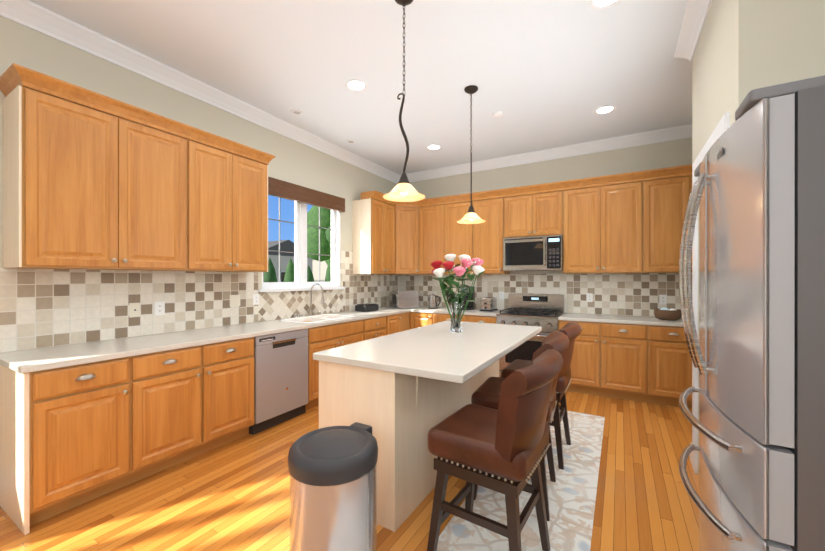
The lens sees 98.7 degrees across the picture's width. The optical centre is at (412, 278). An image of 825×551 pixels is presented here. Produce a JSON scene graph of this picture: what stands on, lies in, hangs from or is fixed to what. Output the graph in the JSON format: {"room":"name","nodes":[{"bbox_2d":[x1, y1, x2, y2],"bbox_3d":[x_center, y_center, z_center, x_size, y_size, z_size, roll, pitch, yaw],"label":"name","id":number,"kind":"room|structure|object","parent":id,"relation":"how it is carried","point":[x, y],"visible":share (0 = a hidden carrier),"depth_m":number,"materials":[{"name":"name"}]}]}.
{"room":"kitchen","nodes":[
{"label":"kitchen","id":0,"kind":"room"},
{"bbox_2d":[0,16,396,352],"bbox_3d":[-2.489,-0.204,2.597,0.160,3.170,8.870,0,0,30],"label":"wall","id":1,"kind":"structure","parent":0,"point":[296,163],"depth_m":3.16,"materials":[{"name":"beige paint"}]},
{"bbox_2d":[0,64,191,270],"bbox_3d":[-2.212,-0.649,2.561,0.349,1.160,0.932,0,0,30],"label":"upper cabinet","id":2,"kind":"object","parent":1,"relation":"attached to","point":[92,180],"depth_m":2.34,"materials":[{"name":"brown wood"}]},
{"bbox_2d":[0,250,399,352],"bbox_3d":[-1.475,0.032,4.159,0.009,0.865,4.830,0,0,30],"label":"tile backsplash","id":3,"kind":"structure","parent":1,"relation":"attached to","point":[41,308],"depth_m":2.89,"materials":[{"name":"beige tile"}]},
{"bbox_2d":[129,303,139,317],"bbox_3d":[-2.231,0.251,2.847,0.012,0.115,0.075,0,0,30],"label":"electrical outlet plate","id":4,"kind":"object","parent":3,"relation":"attached to","point":[134,309],"depth_m":2.84,"materials":[{"name":"beige plastic"}]},
{"bbox_2d":[155,301,164,315],"bbox_3d":[-2.142,0.251,3.004,0.008,0.115,0.075,0,0,30],"label":"electrical outlet plate","id":5,"kind":"object","parent":3,"relation":"attached to","point":[159,306],"depth_m":3.00,"materials":[{"name":"beige plastic"}]},
{"bbox_2d":[230,295,239,306],"bbox_3d":[-1.797,0.220,3.590,0.009,0.115,0.115,0,0,30],"label":"electrical outlet plate","id":6,"kind":"object","parent":3,"relation":"attached to","point":[234,299],"depth_m":3.58,"materials":[{"name":"beige plastic"}]},
{"bbox_2d":[253,294,258,304],"bbox_3d":[-1.677,0.220,3.797,0.008,0.115,0.075,0,0,30],"label":"electrical outlet plate","id":7,"kind":"object","parent":3,"relation":"attached to","point":[255,296],"depth_m":3.79,"materials":[{"name":"beige plastic"}]},
{"bbox_2d":[0,0,399,183],"bbox_3d":[-2.376,-1.726,2.530,0.100,0.125,8.550,0,0,30],"label":"crown molding","id":8,"kind":"structure","parent":1,"relation":"attached to","point":[35,17],"depth_m":2.96,"materials":[{"name":"white paint"}]},
{"bbox_2d":[192,127,271,271],"bbox_3d":[-1.779,-0.649,3.298,0.349,1.160,0.777,0,0,30],"label":"upper cabinet","id":9,"kind":"object","parent":1,"relation":"attached to","point":[230,180],"depth_m":3.17,"materials":[{"name":"brown wood"}]},
{"bbox_2d":[258,197,344,291],"bbox_3d":[-1.379,-0.488,4.445,0.205,1.265,1.360,0,0,30],"label":"kitchen window","id":10,"kind":"structure","parent":1,"relation":"in","point":[300,283],"depth_m":4.45,"materials":[{"name":"white wood"}]},
{"bbox_2d":[268,176,344,211],"bbox_3d":[-1.300,-1.027,4.398,0.056,0.186,1.320,0,0,30],"label":"blind valance","id":11,"kind":"object","parent":10,"relation":"attached to","point":[289,191],"visible":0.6,"depth_m":4.32,"materials":[{"name":"brown wood"}]},
{"bbox_2d":[352,191,395,274],"bbox_3d":[-0.570,-0.656,5.360,0.349,1.170,0.622,0,0,30],"label":"upper cabinet","id":12,"kind":"object","parent":1,"relation":"attached to","point":[373,216],"depth_m":5.14,"materials":[{"name":"brown wood"}]},
{"bbox_2d":[0,391,698,550],"bbox_3d":[-0.487,1.407,1.425,4.800,0.050,8.870,0,0,30],"label":"floor","id":13,"kind":"structure","parent":0,"point":[234,495],"depth_m":2.18,"materials":[{"name":"brown wood"}]},
{"bbox_2d":[0,355,135,534],"bbox_3d":[-2.226,0.943,2.263,0.628,0.876,0.476,0,0,30],"label":"base cabinet","id":14,"kind":"object","parent":13,"relation":"on","point":[81,423],"depth_m":2.07,"materials":[{"name":"brown wood"}]},
{"bbox_2d":[0,307,423,374],"bbox_3d":[-1.168,0.485,4.058,0.638,0.038,4.684,0,0,30],"label":"countertop","id":15,"kind":"structure","parent":14,"relation":"on","point":[18,361],"depth_m":2.58,"materials":[{"name":"white stone"}]},
{"bbox_2d":[309,283,323,314],"bbox_3d":[-1.149,0.260,4.419,0.251,0.409,0.187,0,0,30],"label":"faucet","id":16,"kind":"object","parent":15,"relation":"on","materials":[{"name":"silver metal"}]},
{"bbox_2d":[288,315,351,322],"bbox_3d":[-1.096,0.546,4.173,0.475,0.180,0.774,0,0,30],"label":"sink","id":17,"kind":"object","parent":15,"relation":"in","point":[311,318],"depth_m":4.21,"materials":[{"name":"white ceramic"}]},
{"bbox_2d":[355,303,378,311],"bbox_3d":[-0.662,0.415,5.155,0.200,0.097,0.310,0,0,30],"label":"box","id":18,"kind":"object","parent":15,"relation":"on","point":[366,307],"visible":0.98,"depth_m":5.05,"materials":[{"name":"black plastic"}]},
{"bbox_2d":[390,290,418,308],"bbox_3d":[-0.135,0.328,5.692,0.383,0.270,0.460,0,0,-15],"label":"toaster oven","id":19,"kind":"object","parent":15,"relation":"on","point":[405,299],"visible":1,"depth_m":5.48,"materials":[{"name":"silver metal"}]},
{"bbox_2d":[136,335,259,480],"bbox_3d":[-1.874,0.943,2.863,0.628,0.876,0.915,0,0,30],"label":"base cabinet","id":20,"kind":"object","parent":13,"relation":"on","point":[198,399],"depth_m":2.64,"materials":[{"name":"brown wood"}]},
{"bbox_2d":[249,328,307,434],"bbox_3d":[-1.475,0.943,3.512,0.620,0.868,0.602,0,0,30],"label":"dishwasher","id":21,"kind":"object","parent":13,"relation":"on","point":[281,377],"visible":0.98,"depth_m":3.32,"materials":[{"name":"grey metal"}]},
{"bbox_2d":[280,319,363,409],"bbox_3d":[-1.103,0.942,4.178,0.628,0.876,0.913,0,0,30],"label":"base cabinet","id":22,"kind":"object","parent":13,"relation":"on","point":[327,336],"depth_m":3.82,"materials":[{"name":"brown wood"}]},
{"bbox_2d":[288,422,377,550],"bbox_3d":[-0.347,1.049,1.604,0.394,0.665,0.415,0,0,30],"label":"trash can","id":23,"kind":"object","parent":13,"relation":"on","point":[333,486],"visible":1,"depth_m":1.45,"materials":[{"name":"silver metal"}]},
{"bbox_2d":[364,315,387,340],"bbox_3d":[-0.746,0.941,4.787,0.628,0.876,0.500,0,0,30],"label":"base cabinet","id":24,"kind":"object","parent":13,"relation":"on","point":[375,327],"depth_m":4.62,"materials":[{"name":"brown wood"}]},
{"bbox_2d":[388,311,399,334],"bbox_3d":[-0.534,0.941,5.149,0.628,0.876,0.340,0,0,30],"label":"base cabinet","id":25,"kind":"object","parent":13,"relation":"on","point":[393,320],"depth_m":5.01,"materials":[{"name":"brown wood"}]},
{"bbox_2d":[400,311,410,331],"bbox_3d":[-0.227,0.940,5.694,0.607,0.876,0.910,0,0,30],"label":"base cabinet","id":26,"kind":"object","parent":13,"relation":"on","point":[404,319],"depth_m":5.30,"materials":[{"name":"brown wood"}]},
{"bbox_2d":[319,349,513,531],"bbox_3d":[0.222,0.944,2.866,0.845,0.875,1.936,0,0,30],"label":"kitchen island","id":27,"kind":"object","parent":13,"relation":"on","point":[402,393],"depth_m":2.08,"materials":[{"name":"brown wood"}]},
{"bbox_2d":[313,321,540,384],"bbox_3d":[0.312,0.484,2.817,1.010,0.042,2.000,0,0,30],"label":"island countertop","id":28,"kind":"structure","parent":27,"relation":"on","point":[433,352],"depth_m":2.29,"materials":[{"name":"white stone"}]},
{"bbox_2d":[445,293,465,332],"bbox_3d":[0.379,0.294,3.079,0.198,0.335,0.198,0,0,30],"label":"vase","id":29,"kind":"object","parent":28,"relation":"on","point":[456,327],"visible":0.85,"depth_m":3.04,"materials":[{"name":"clear glass"}]},
{"bbox_2d":[430,254,485,321],"bbox_3d":[0.388,0.102,3.068,0.528,0.643,0.410,0,0,30],"label":"roses","id":30,"kind":"object","parent":29,"relation":"in","point":[466,261],"visible":1,"depth_m":3.02,"materials":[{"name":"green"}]},
{"bbox_2d":[410,311,433,328],"bbox_3d":[0.283,0.941,5.563,0.400,0.876,0.628,0,0,30],"label":"base cabinet","id":31,"kind":"object","parent":13,"relation":"on","point":[417,319],"depth_m":5.29,"materials":[{"name":"brown wood"}]},
{"bbox_2d":[414,307,502,314],"bbox_3d":[0.704,0.484,5.310,1.322,0.038,0.638,0,0,30],"label":"countertop","id":32,"kind":"structure","parent":31,"relation":"on","point":[476,311],"depth_m":5.04,"materials":[{"name":"white stone"}]},
{"bbox_2d":[427,293,440,308],"bbox_3d":[0.335,0.344,5.550,0.231,0.238,0.158,0,0,30],"label":"kettle","id":33,"kind":"object","parent":32,"relation":"on","point":[433,302],"visible":1,"depth_m":5.50,"materials":[{"name":"silver metal"}]},
{"bbox_2d":[459,286,474,309],"bbox_3d":[0.815,0.289,5.329,0.217,0.350,0.215,0,0,30],"label":"coffee maker","id":34,"kind":"object","parent":32,"relation":"on","point":[470,305],"visible":0.44,"depth_m":5.27,"materials":[{"name":"black plastic"}]},
{"bbox_2d":[480,297,497,311],"bbox_3d":[1.110,0.368,5.157,0.180,0.192,0.305,0,0,30],"label":"toaster","id":35,"kind":"object","parent":32,"relation":"on","point":[488,304],"visible":1,"depth_m":5.05,"materials":[{"name":"silver metal"}]},
{"bbox_2d":[434,311,465,323],"bbox_3d":[0.684,0.941,5.327,0.530,0.876,0.628,0,0,30],"label":"base cabinet","id":36,"kind":"object","parent":13,"relation":"on","point":[439,316],"depth_m":5.11,"materials":[{"name":"brown wood"}]},
{"bbox_2d":[466,315,496,323],"bbox_3d":[1.096,0.941,5.086,0.424,0.876,0.628,0,0,30],"label":"base cabinet","id":37,"kind":"object","parent":13,"relation":"on","point":[469,318],"depth_m":4.80,"materials":[{"name":"brown wood"}]},
{"bbox_2d":[437,410,604,550],"bbox_3d":[0.760,1.376,2.247,0.700,0.010,3.330,0,0,30],"label":"rug","id":38,"kind":"object","parent":13,"relation":"on","point":[572,490],"visible":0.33,"depth_m":2.13,"materials":[{"name":"beige fabric"}]},
{"bbox_2d":[427,349,562,550],"bbox_3d":[0.400,0.860,1.700,0.580,1.021,0.565,0,0,30],"label":"stool","id":39,"kind":"object","parent":38,"relation":"on","point":[501,448],"visible":1,"depth_m":1.54,"materials":[{"name":"leather"}]},
{"bbox_2d":[471,331,568,520],"bbox_3d":[0.708,0.859,2.305,0.580,1.021,0.565,0,0,30],"label":"stool","id":40,"kind":"object","parent":38,"relation":"on","point":[486,393],"visible":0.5,"depth_m":2.16,"materials":[{"name":"leather"}]},
{"bbox_2d":[501,322,580,469],"bbox_3d":[1.036,0.859,2.833,0.566,1.021,0.567,0,0,30],"label":"stool","id":41,"kind":"object","parent":38,"relation":"on","point":[571,331],"visible":0.5,"depth_m":2.62,"materials":[{"name":"leather"}]},
{"bbox_2d":[496,293,563,376],"bbox_3d":[1.582,0.787,4.744,0.754,1.145,0.703,0,0,30],"label":"gas range","id":42,"kind":"object","parent":13,"relation":"on","point":[544,311],"visible":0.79,"depth_m":4.61,"materials":[{"name":"grey metal"}]},
{"bbox_2d":[558,319,649,402],"bbox_3d":[2.330,0.942,4.362,0.914,0.876,0.628,0,0,30],"label":"base cabinet","id":43,"kind":"object","parent":13,"relation":"on","point":[646,359],"depth_m":4.04,"materials":[{"name":"brown wood"}]},
{"bbox_2d":[558,313,683,326],"bbox_3d":[2.688,0.485,4.146,1.746,0.038,0.638,0,0,30],"label":"countertop","id":44,"kind":"structure","parent":43,"relation":"on","point":[597,318],"depth_m":4.11,"materials":[{"name":"white stone"}]},
{"bbox_2d":[654,308,681,319],"bbox_3d":[2.912,0.397,4.039,0.267,0.135,0.267,0,0,30],"label":"bowl","id":45,"kind":"object","parent":44,"relation":"on","point":[666,314],"visible":1,"depth_m":3.95,"materials":[{"name":"brown wood"}]},
{"bbox_2d":[650,323,691,408],"bbox_3d":[2.921,0.942,4.016,0.456,0.876,0.628,0,0,30],"label":"base cabinet","id":46,"kind":"object","parent":13,"relation":"on","point":[670,357],"depth_m":3.77,"materials":[{"name":"brown wood"}]},
{"bbox_2d":[679,75,824,550],"bbox_3d":[1.408,0.437,1.136,0.879,1.890,0.850,0,0,30],"label":"fridge","id":47,"kind":"object","parent":13,"relation":"on","point":[757,198],"visible":1,"depth_m":0.94,"materials":[{"name":"grey metal"}]},
{"bbox_2d":[28,0,691,174],"bbox_3d":[-0.487,-1.838,1.423,4.800,0.100,8.870,0,0,30],"label":"ceiling","id":48,"kind":"structure","parent":0,"point":[544,74],"depth_m":2.94,"materials":[{"name":"white paint"}]},
{"bbox_2d":[291,109,301,114],"bbox_3d":[-1.241,-1.783,3.795,0.120,0.012,0.118,0,0,-15],"label":"smoke detector","id":49,"kind":"object","parent":48,"relation":"in","point":[296,112],"depth_m":3.78,"materials":[{"name":"white plastic"}]},
{"bbox_2d":[345,79,367,91],"bbox_3d":[-0.519,-1.784,3.267,0.209,0.009,0.209,0,0,21],"label":"recessed light","id":50,"kind":"object","parent":48,"relation":"in","point":[356,85],"depth_m":3.27,"materials":[{"name":"white"}]},
{"bbox_2d":[383,0,424,201],"bbox_3d":[-0.054,-1.151,2.241,0.268,1.273,0.268,0,0,30],"label":"pendant light","id":51,"kind":"object","parent":48,"relation":"hanging from","point":[403,190],"visible":1,"depth_m":2.24,"materials":[{"name":"brown metal"}]},
{"bbox_2d":[426,144,441,149],"bbox_3d":[0.292,-1.785,4.809,0.209,0.009,0.209,0,0,-9],"label":"recessed light","id":52,"kind":"object","parent":48,"relation":"in","point":[434,146],"depth_m":4.82,"materials":[{"name":"white"}]},
{"bbox_2d":[457,85,484,223],"bbox_3d":[0.553,-1.162,3.335,0.268,1.253,0.268,0,0,30],"label":"pendant light","id":53,"kind":"object","parent":48,"relation":"hanging from","point":[471,216],"visible":1,"depth_m":3.33,"materials":[{"name":"brown metal"}]},
{"bbox_2d":[492,111,503,118],"bbox_3d":[0.927,-1.772,3.834,0.119,0.034,0.119,0,0,30],"label":"smoke detector","id":54,"kind":"object","parent":48,"relation":"attached to","point":[498,114],"visible":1,"depth_m":3.81,"materials":[{"name":"white plastic"}]},
{"bbox_2d":[589,0,620,9],"bbox_3d":[1.232,-1.783,2.240,0.209,0.009,0.209,0,0,24],"label":"recessed light","id":55,"kind":"object","parent":48,"relation":"in","point":[595,4],"depth_m":2.30,"materials":[{"name":"white"}]},
{"bbox_2d":[594,105,615,114],"bbox_3d":[2.032,-1.784,3.742,0.209,0.009,0.209,0,0,-9],"label":"recessed light","id":56,"kind":"object","parent":48,"relation":"in","point":[606,109],"depth_m":3.73,"materials":[{"name":"white"}]},
{"bbox_2d":[410,137,691,316],"bbox_3d":[1.785,-0.206,5.140,4.640,3.170,0.160,0,0,30],"label":"wall","id":57,"kind":"structure","parent":0,"point":[672,153],"depth_m":4.87,"materials":[{"name":"beige paint"}]},
{"bbox_2d":[420,199,427,274],"bbox_3d":[-0.147,-0.656,5.825,0.610,1.170,0.608,0,0,30],"label":"upper cabinet","id":58,"kind":"object","parent":57,"relation":"attached to","point":[422,204],"depth_m":5.57,"materials":[{"name":"brown wood"}]},
{"bbox_2d":[419,201,474,274],"bbox_3d":[0.576,-0.606,5.551,0.914,1.070,0.350,0,0,30],"label":"upper cabinet","id":59,"kind":"object","parent":57,"relation":"attached to","point":[440,234],"depth_m":5.41,"materials":[{"name":"brown wood"}]},
{"bbox_2d":[475,198,510,273],"bbox_3d":[1.166,-0.606,5.204,0.455,1.070,0.350,0,0,30],"label":"upper cabinet","id":60,"kind":"object","parent":57,"relation":"attached to","point":[488,234],"depth_m":5.04,"materials":[{"name":"brown wood"}]},
{"bbox_2d":[503,191,562,237],"bbox_3d":[1.692,-0.853,4.896,0.763,0.575,0.350,0,0,30],"label":"upper cabinet","id":61,"kind":"object","parent":57,"relation":"attached to","point":[539,214],"depth_m":4.74,"materials":[{"name":"brown wood"}]},
{"bbox_2d":[503,235,562,270],"bbox_3d":[1.665,-0.338,4.851,0.756,0.450,0.452,0,0,30],"label":"microwave","id":62,"kind":"object","parent":61,"relation":"attached to","point":[538,253],"visible":1,"depth_m":4.69,"materials":[{"name":"grey metal"}]},
{"bbox_2d":[400,273,691,317],"bbox_3d":[1.686,0.198,5.101,4.449,0.534,0.008,0,0,30],"label":"tile backsplash","id":63,"kind":"structure","parent":57,"relation":"attached to","point":[630,294],"depth_m":4.75,"materials":[{"name":"beige tile"}]},
{"bbox_2d":[499,292,503,298],"bbox_3d":[1.331,0.249,5.297,0.075,0.115,0.009,0,0,30],"label":"electrical outlet plate","id":64,"kind":"object","parent":63,"relation":"attached to","point":[501,294],"depth_m":5.29,"materials":[{"name":"beige plastic"}]},
{"bbox_2d":[586,293,592,301],"bbox_3d":[2.349,0.250,4.700,0.075,0.115,0.009,0,0,30],"label":"electrical outlet plate","id":65,"kind":"object","parent":63,"relation":"attached to","point":[589,296],"depth_m":4.70,"materials":[{"name":"beige plastic"}]},
{"bbox_2d":[659,295,666,303],"bbox_3d":[3.039,0.250,4.295,0.075,0.115,0.009,0,0,30],"label":"electrical outlet plate","id":66,"kind":"object","parent":63,"relation":"attached to","point":[662,298],"depth_m":4.29,"materials":[{"name":"beige plastic"}]},
{"bbox_2d":[400,124,691,181],"bbox_3d":[1.702,-1.728,5.037,4.360,0.125,0.100,0,0,30],"label":"crown molding","id":67,"kind":"structure","parent":57,"relation":"attached to","point":[684,131],"depth_m":4.82,"materials":[{"name":"white paint"}]},
{"bbox_2d":[563,181,642,273],"bbox_3d":[2.393,-0.605,4.485,0.864,1.070,0.350,0,0,30],"label":"upper cabinet","id":68,"kind":"object","parent":57,"relation":"attached to","point":[634,227],"depth_m":4.32,"materials":[{"name":"brown wood"}]},
{"bbox_2d":[643,175,691,272],"bbox_3d":[3.139,-0.605,4.048,0.864,1.070,0.350,0,0,30],"label":"upper cabinet","id":69,"kind":"object","parent":57,"relation":"attached to","point":[665,201],"depth_m":4.02,"materials":[{"name":"brown wood"}]},
{"bbox_2d":[692,0,824,473],"bbox_3d":[2.094,-0.203,2.015,0.625,3.170,1.220,0,0,30],"label":"wall","id":70,"kind":"structure","parent":0,"point":[744,48],"depth_m":1.63,"materials":[{"name":"beige paint"}]},
{"bbox_2d":[674,0,711,61],"bbox_3d":[1.781,-1.726,2.197,0.100,0.125,1.420,0,0,30],"label":"crown molding","id":71,"kind":"structure","parent":70,"relation":"attached to","point":[696,12],"depth_m":2.42,"materials":[{"name":"white paint"}]},
{"bbox_2d":[692,112,729,473],"bbox_3d":[1.856,0.272,2.166,0.098,2.220,0.940,0,0,30],"label":"door frame","id":72,"kind":"structure","parent":70,"relation":"attached to","point":[722,127],"depth_m":2.51,"materials":[{"name":"white"}]},
{"bbox_3d":[1.514,-0.202,0.250,0.160,3.170,8.550,0,0,30],"label":"wall","id":73,"kind":"structure","parent":0,"visible":0},
{"bbox_2d":[396,201,419,274],"bbox_3d":[-0.086,-0.662,5.591,0.275,1.158,0.273,0,0,30],"label":"upper cabinet","id":74,"kind":"object","parent":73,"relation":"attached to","point":[407,213],"depth_m":5.58,"materials":[{"name":"brown wood"}]},
{"label":"outside","id":75,"kind":"structure","parent":0,"visible":0},
{"bbox_3d":[-26.698,1.718,50.325,89.790,0.050,120.000,0,0,30],"label":"lawn","id":76,"kind":"structure","parent":75,"visible":0},
{"bbox_2d":[263,240,327,281],"bbox_3d":[-17.236,-1.887,56.367,12.800,7.150,26.800,0,0,30],"label":"neighbouring house","id":77,"kind":"structure","parent":76,"relation":"on","point":[288,246],"depth_m":45.72,"materials":[{"name":"grey"}]},
{"bbox_2d":[263,206,330,281],"bbox_3d":[-12.653,-2.889,56.802,63.029,10.257,74.020,0,0,30],"label":"trees","id":78,"kind":"object","parent":76,"relation":"on","point":[313,235],"visible":0.19,"depth_m":16.25,"materials":[{"name":"green plant"}]}
]}

